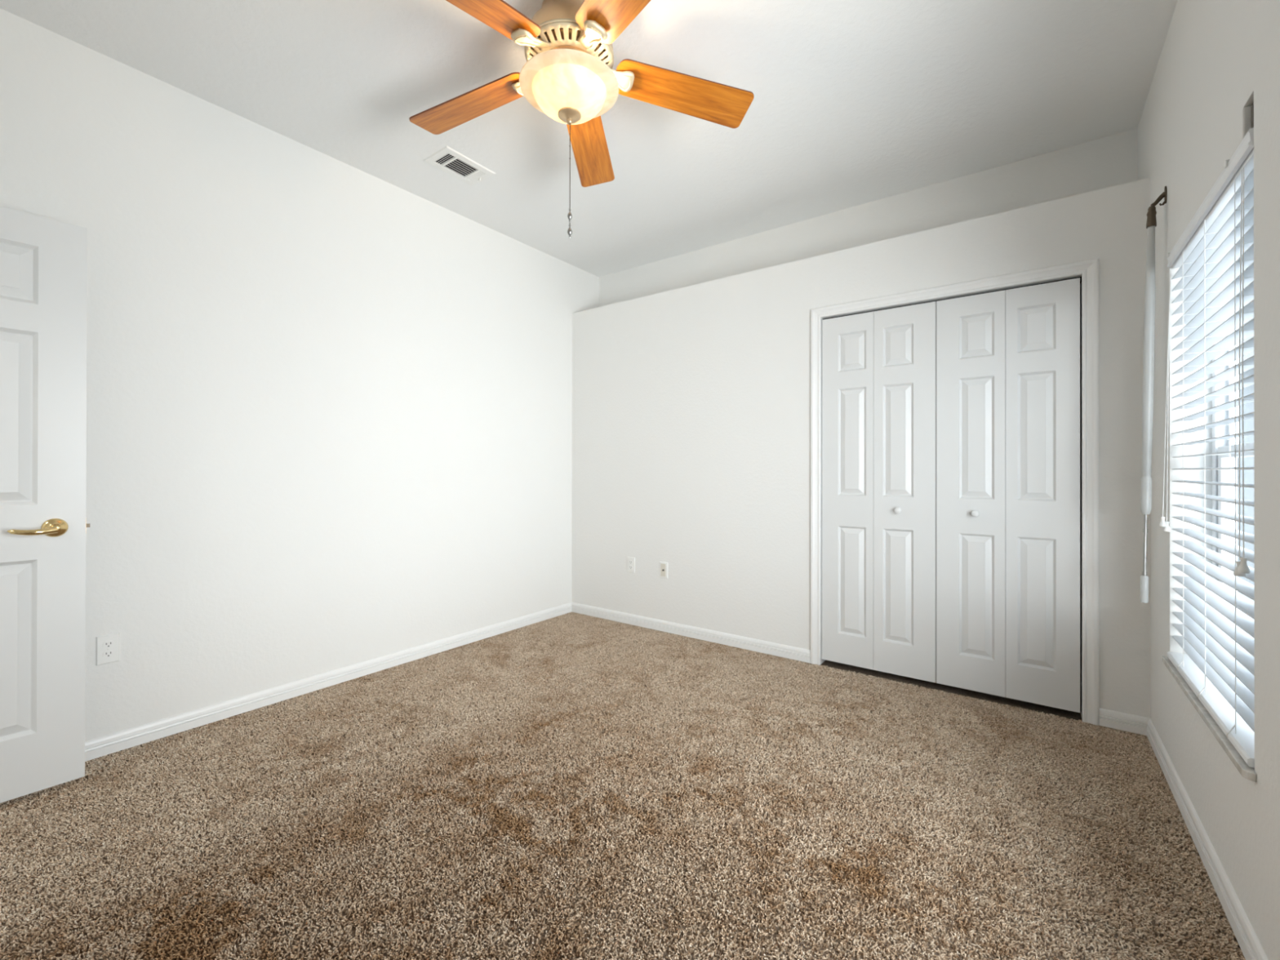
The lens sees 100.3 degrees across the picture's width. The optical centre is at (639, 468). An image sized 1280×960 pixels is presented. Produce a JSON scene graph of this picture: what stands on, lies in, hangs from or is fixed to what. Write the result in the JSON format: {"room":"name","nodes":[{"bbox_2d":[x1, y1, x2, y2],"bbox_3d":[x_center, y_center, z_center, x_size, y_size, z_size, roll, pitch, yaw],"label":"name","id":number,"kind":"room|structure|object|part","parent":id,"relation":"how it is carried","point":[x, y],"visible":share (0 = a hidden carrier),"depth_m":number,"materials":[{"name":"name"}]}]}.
{"room":"empty bedroom","nodes":[
{"label":"empty bedroom","id":0,"kind":"room"},
{"bbox_2d":[0,8,599,741],"bbox_3d":[-1.461,-0.257,3.239,0.120,2.835,4.579,0,0,36],"label":"wall","id":1,"kind":"structure","parent":0,"point":[329,402],"depth_m":2.64,"materials":[{"name":"white paint"}]},
{"bbox_2d":[96,632,119,665],"bbox_3d":[-2.161,0.732,2.171,0.008,0.115,0.070,0,0,36],"label":"wall outlet","id":2,"kind":"object","parent":1,"relation":"attached to","point":[108,646],"visible":1,"depth_m":2.17,"materials":[{"name":"white plastic"}]},
{"bbox_2d":[102,649,114,657],"bbox_3d":[-2.159,0.752,2.169,0.002,0.026,0.034,0,0,36],"label":"receptacle","id":3,"kind":"object","parent":2,"relation":"attached to","point":[106,653],"depth_m":2.17,"materials":[{"name":"grey plastic"}]},
{"bbox_2d":[102,640,114,648],"bbox_3d":[-2.159,0.713,2.170,0.002,0.026,0.034,0,0,36],"label":"receptacle","id":4,"kind":"object","parent":2,"relation":"attached to","point":[106,644],"depth_m":2.17,"materials":[{"name":"grey plastic"}]},
{"bbox_2d":[84,602,571,761],"bbox_3d":[-1.621,1.122,2.905,0.014,0.075,3.620,0,0,36],"label":"baseboard","id":5,"kind":"structure","parent":1,"relation":"attached to","point":[109,744],"depth_m":2.69,"materials":[{"name":"white wood"}]},
{"bbox_2d":[0,0,1177,277],"bbox_3d":[-0.111,-1.725,2.023,3.735,0.100,4.199,0,0,36],"label":"ceiling","id":6,"kind":"structure","parent":0,"point":[855,103],"depth_m":2.35,"materials":[{"name":"white paint"}]},
{"bbox_2d":[423,146,495,185],"bbox_3d":[-0.995,-1.665,2.958,0.216,0.019,0.316,0,0,36],"label":"ceiling vent","id":7,"kind":"object","parent":6,"relation":"in","point":[446,159],"visible":1,"depth_m":2.94,"materials":[{"name":"white plastic"}]},
{"bbox_2d":[408,0,754,238],"bbox_3d":[-0.288,-1.257,1.928,1.364,0.836,1.329,0,0,36],"label":"ceiling fan","id":8,"kind":"object","parent":6,"relation":"hanging from","point":[567,75],"visible":1,"depth_m":1.93,"materials":[{"name":"brown wood"}]},
{"bbox_3d":[-0.659,-1.443,2.114,0.532,0.006,0.167,-6,9,22],"label":"blade","id":9,"kind":"part","parent":8,"relation":"part of","materials":[{"name":"brown wood"}]},
{"bbox_3d":[-0.537,-1.444,1.619,0.167,0.006,0.532,15,15,38],"label":"blade","id":10,"kind":"part","parent":8,"relation":"part of","materials":[{"name":"brown wood"}]},
{"bbox_3d":[-0.257,-1.343,1.950,0.360,0.103,0.360,0,0,36],"label":"lamp shade","id":11,"kind":"part","parent":8,"relation":"part of","materials":[{"name":"white glass"}]},
{"bbox_3d":[-0.256,-1.105,1.945,0.005,0.312,0.005,0,0,-31],"label":"pull chain","id":12,"kind":"part","parent":8,"relation":"part of","materials":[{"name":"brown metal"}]},
{"bbox_3d":[-0.225,-1.442,2.382,0.167,0.006,0.532,-12,-7,3],"label":"blade","id":13,"kind":"part","parent":8,"relation":"part of","materials":[{"name":"brown wood"}]},
{"bbox_3d":[-0.029,-1.443,1.581,0.167,0.006,0.532,14,-2,-32],"label":"blade","id":14,"kind":"part","parent":8,"relation":"part of","materials":[{"name":"brown wood"}]},
{"bbox_3d":[0.164,-1.442,2.053,0.532,0.006,0.167,6,-13,-14],"label":"blade","id":15,"kind":"part","parent":8,"relation":"part of","materials":[{"name":"brown wood"}]},
{"bbox_2d":[0,612,1245,959],"bbox_3d":[-0.004,1.215,2.169,3.735,0.091,4.579,0,0,36],"label":"floor","id":16,"kind":"structure","parent":0,"point":[571,785],"depth_m":1.73,"materials":[{"name":"brown carpet"}]},
{"bbox_2d":[571,177,1151,718],"bbox_3d":[0.938,-0.055,3.492,3.455,2.440,0.339,0,0,36],"label":"wall","id":17,"kind":"structure","parent":0,"point":[691,404],"depth_m":3.41,"materials":[{"name":"white paint"}]},
{"bbox_2d":[627,556,635,573],"bbox_3d":[-0.066,0.720,4.008,0.070,0.115,0.008,0,0,36],"label":"wall outlet","id":18,"kind":"object","parent":17,"relation":"attached to","point":[631,561],"visible":1,"depth_m":4.00,"materials":[{"name":"white plastic"}]},
{"bbox_2d":[659,561,667,578],"bbox_3d":[0.168,0.726,3.832,0.070,0.115,0.015,0,0,36],"label":"cable jack","id":19,"kind":"object","parent":17,"relation":"attached to","point":[663,566],"visible":1,"depth_m":3.83,"materials":[{"name":"white plastic"}]},
{"bbox_2d":[571,602,810,662],"bbox_3d":[0.230,1.127,3.786,1.965,0.075,0.014,0,0,36],"label":"baseboard","id":20,"kind":"structure","parent":17,"relation":"attached to","point":[802,655],"depth_m":3.65,"materials":[{"name":"white wood"}]},
{"bbox_2d":[822,301,936,682],"bbox_3d":[1.323,0.122,3.003,0.597,2.021,0.066,0,0,36],"label":"door","id":21,"kind":"structure","parent":17,"relation":"in","point":[879,367],"depth_m":2.99,"materials":[{"name":"white wood"}]},
{"bbox_3d":[1.411,0.226,2.921,0.035,0.035,0.036,0,0,36],"label":"knob","id":22,"kind":"part","parent":21,"relation":"part of","materials":[{"name":"white metal"}]},
{"bbox_2d":[810,257,1098,725],"bbox_3d":[1.589,0.102,2.863,1.318,2.124,0.128,0,0,36],"label":"door frame","id":23,"kind":"structure","parent":17,"relation":"attached to","point":[1089,269],"depth_m":2.51,"materials":[{"name":"white wood"}]},
{"bbox_2d":[936,277,1079,712],"bbox_3d":[1.805,0.122,2.651,0.588,2.021,0.066,0,0,36],"label":"door","id":24,"kind":"structure","parent":17,"relation":"in","point":[1008,361],"depth_m":2.64,"materials":[{"name":"white wood"}]},
{"bbox_3d":[1.701,0.226,2.708,0.035,0.035,0.036,0,0,36],"label":"knob","id":25,"kind":"part","parent":24,"relation":"part of","materials":[{"name":"white metal"}]},
{"bbox_2d":[1098,707,1149,735],"bbox_3d":[2.157,1.127,2.378,0.172,0.075,0.014,0,0,36],"label":"baseboard","id":26,"kind":"structure","parent":17,"relation":"attached to","point":[1132,723],"depth_m":2.38,"materials":[{"name":"white wood"}]},
{"bbox_2d":[599,128,1137,306],"bbox_3d":[1.076,-1.422,3.681,3.455,0.495,0.120,0,0,36],"label":"wall","id":27,"kind":"structure","parent":0,"point":[1110,161],"depth_m":3.22,"materials":[{"name":"white paint"}]},
{"bbox_2d":[1137,0,1279,959],"bbox_3d":[1.446,-0.258,1.115,0.170,2.835,4.579,0,0,36],"label":"wall","id":28,"kind":"structure","parent":0,"point":[1218,58],"depth_m":1.51,"materials":[{"name":"white paint"}]},
{"bbox_2d":[1139,209,1156,603],"bbox_3d":[1.989,-0.242,2.090,0.049,1.530,0.033,0,0,36],"label":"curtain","id":29,"kind":"object","parent":28,"relation":"attached to","point":[1148,353],"visible":1,"depth_m":2.08,"materials":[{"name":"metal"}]},
{"bbox_2d":[1146,209,1156,228],"bbox_3d":[1.998,-0.976,2.086,0.030,0.062,0.030,0,0,36],"label":"curtain rod finial","id":30,"kind":"object","parent":29,"relation":"attached to","point":[1151,223],"depth_m":2.08,"materials":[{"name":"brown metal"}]},
{"bbox_2d":[1147,186,1167,211],"bbox_3d":[2.012,-1.046,2.076,0.055,0.094,0.026,0,0,36],"label":"curtain bracket","id":31,"kind":"object","parent":28,"relation":"attached to","point":[1164,194],"visible":1,"depth_m":2.07,"materials":[{"name":"brown metal"}]},
{"bbox_3d":[2.015,-1.046,2.074,0.048,0.050,0.020,0,0,36],"label":"arm","id":32,"kind":"part","parent":31,"relation":"part of","materials":[{"name":"brown metal"}]},
{"bbox_3d":[2.030,-1.059,2.063,0.005,0.068,0.026,0,0,36],"label":"wall plate","id":33,"kind":"part","parent":31,"relation":"part of","materials":[{"name":"brown metal"}]},
{"bbox_2d":[1146,718,1268,959],"bbox_3d":[1.158,1.121,0.875,0.014,0.075,3.620,0,0,36],"label":"baseboard","id":34,"kind":"structure","parent":28,"relation":"attached to","point":[1251,948],"depth_m":1.52,"materials":[{"name":"white wood"}]},
{"bbox_2d":[1161,655,1256,782],"bbox_3d":[1.756,0.719,1.607,0.131,0.020,0.978,0,0,36],"label":"window sill","id":35,"kind":"structure","parent":28,"relation":"attached to","point":[1248,772],"depth_m":1.48,"materials":[{"name":"wood"}]},
{"bbox_2d":[1168,105,1253,591],"bbox_3d":[1.786,-0.090,1.586,0.168,1.600,0.938,0,0,36],"label":"window","id":36,"kind":"structure","parent":28,"relation":"in","point":[1242,123],"depth_m":1.86,"materials":[{"name":"white glass"}]},
{"bbox_2d":[1159,101,1254,767],"bbox_3d":[1.731,-0.092,1.631,0.096,1.594,0.934,0,0,36],"label":"window blind","id":37,"kind":"object","parent":36,"relation":"attached to","point":[1214,254],"visible":0.85,"depth_m":1.56,"materials":[{"name":"white plastic"}]},
{"bbox_3d":[1.959,-0.280,1.991,0.036,0.915,0.011,0,0,-6],"label":"pull cord","id":38,"kind":"part","parent":37,"relation":"part of","materials":[{"name":"white plastic"}]},
{"bbox_3d":[1.963,-0.270,1.984,0.022,0.935,0.007,0,0,-9],"label":"pull cord","id":39,"kind":"part","parent":37,"relation":"part of","materials":[{"name":"white plastic"}]},
{"bbox_3d":[1.733,0.695,1.619,0.058,0.021,0.922,0,0,36],"label":"rail","id":40,"kind":"part","parent":37,"relation":"part of","materials":[{"name":"white plastic"}]},
{"bbox_3d":[1.486,-0.257,1.321,0.007,0.965,0.006,0,0,36],"label":"pull cord","id":41,"kind":"part","parent":37,"relation":"part of","materials":[{"name":"white fabric"}]},
{"bbox_3d":[1.470,-0.262,1.301,0.026,0.955,0.004,0,0,-39],"label":"pull cord","id":42,"kind":"part","parent":37,"relation":"part of","materials":[{"name":"white fabric"}]},
{"bbox_3d":[1.831,-0.090,1.553,0.055,1.600,0.938,0,0,36],"label":"frame","id":43,"kind":"part","parent":36,"relation":"part of","materials":[{"name":"white plastic"}]},
{"bbox_3d":[1.822,0.294,1.558,0.026,0.748,0.826,0,0,36],"label":"sash","id":44,"kind":"part","parent":36,"relation":"part of","materials":[{"name":"white plastic"}]},
{"bbox_3d":[1.843,-0.444,1.546,0.021,0.808,0.854,0,0,36],"label":"sash","id":45,"kind":"part","parent":36,"relation":"part of","materials":[{"name":"white plastic"}]},
{"bbox_3d":[-1.333,-0.264,0.384,3.455,2.835,0.120,0,0,36],"label":"wall","id":46,"kind":"structure","parent":0,"visible":0},
{"bbox_2d":[0,206,89,803],"bbox_3d":[-2.281,0.121,1.670,0.098,2.036,0.793,0,0,37],"label":"door","id":47,"kind":"structure","parent":46,"relation":"in","point":[43,261],"depth_m":1.90,"materials":[{"name":"white wood"}]},
{"bbox_3d":[-2.102,0.217,1.850,0.032,0.027,0.117,0,0,36],"label":"lever","id":48,"kind":"part","parent":47,"relation":"part of","materials":[{"name":"gold metal"}]},
{"bbox_3d":[-2.087,0.211,1.907,0.050,0.067,0.067,0,0,36],"label":"handle","id":49,"kind":"part","parent":47,"relation":"part of","materials":[{"name":"gold metal"}]},
{"label":"outside","id":50,"kind":"structure","parent":0,"visible":0},
{"bbox_2d":[1237,591,1253,601],"bbox_3d":[30.625,1.529,10.073,36.365,0.100,74.000,0,0,36],"label":"ground","id":51,"kind":"structure","parent":50,"point":[1237,591],"depth_m":6.00,"materials":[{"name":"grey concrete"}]},
{"bbox_2d":[1237,317,1253,584],"bbox_3d":[10.219,-0.688,6.412,7.800,4.250,4.800,0,0,36],"label":"house","id":52,"kind":"structure","parent":51,"relation":"on","point":[1248,424],"depth_m":6.22,"materials":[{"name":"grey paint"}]}
]}

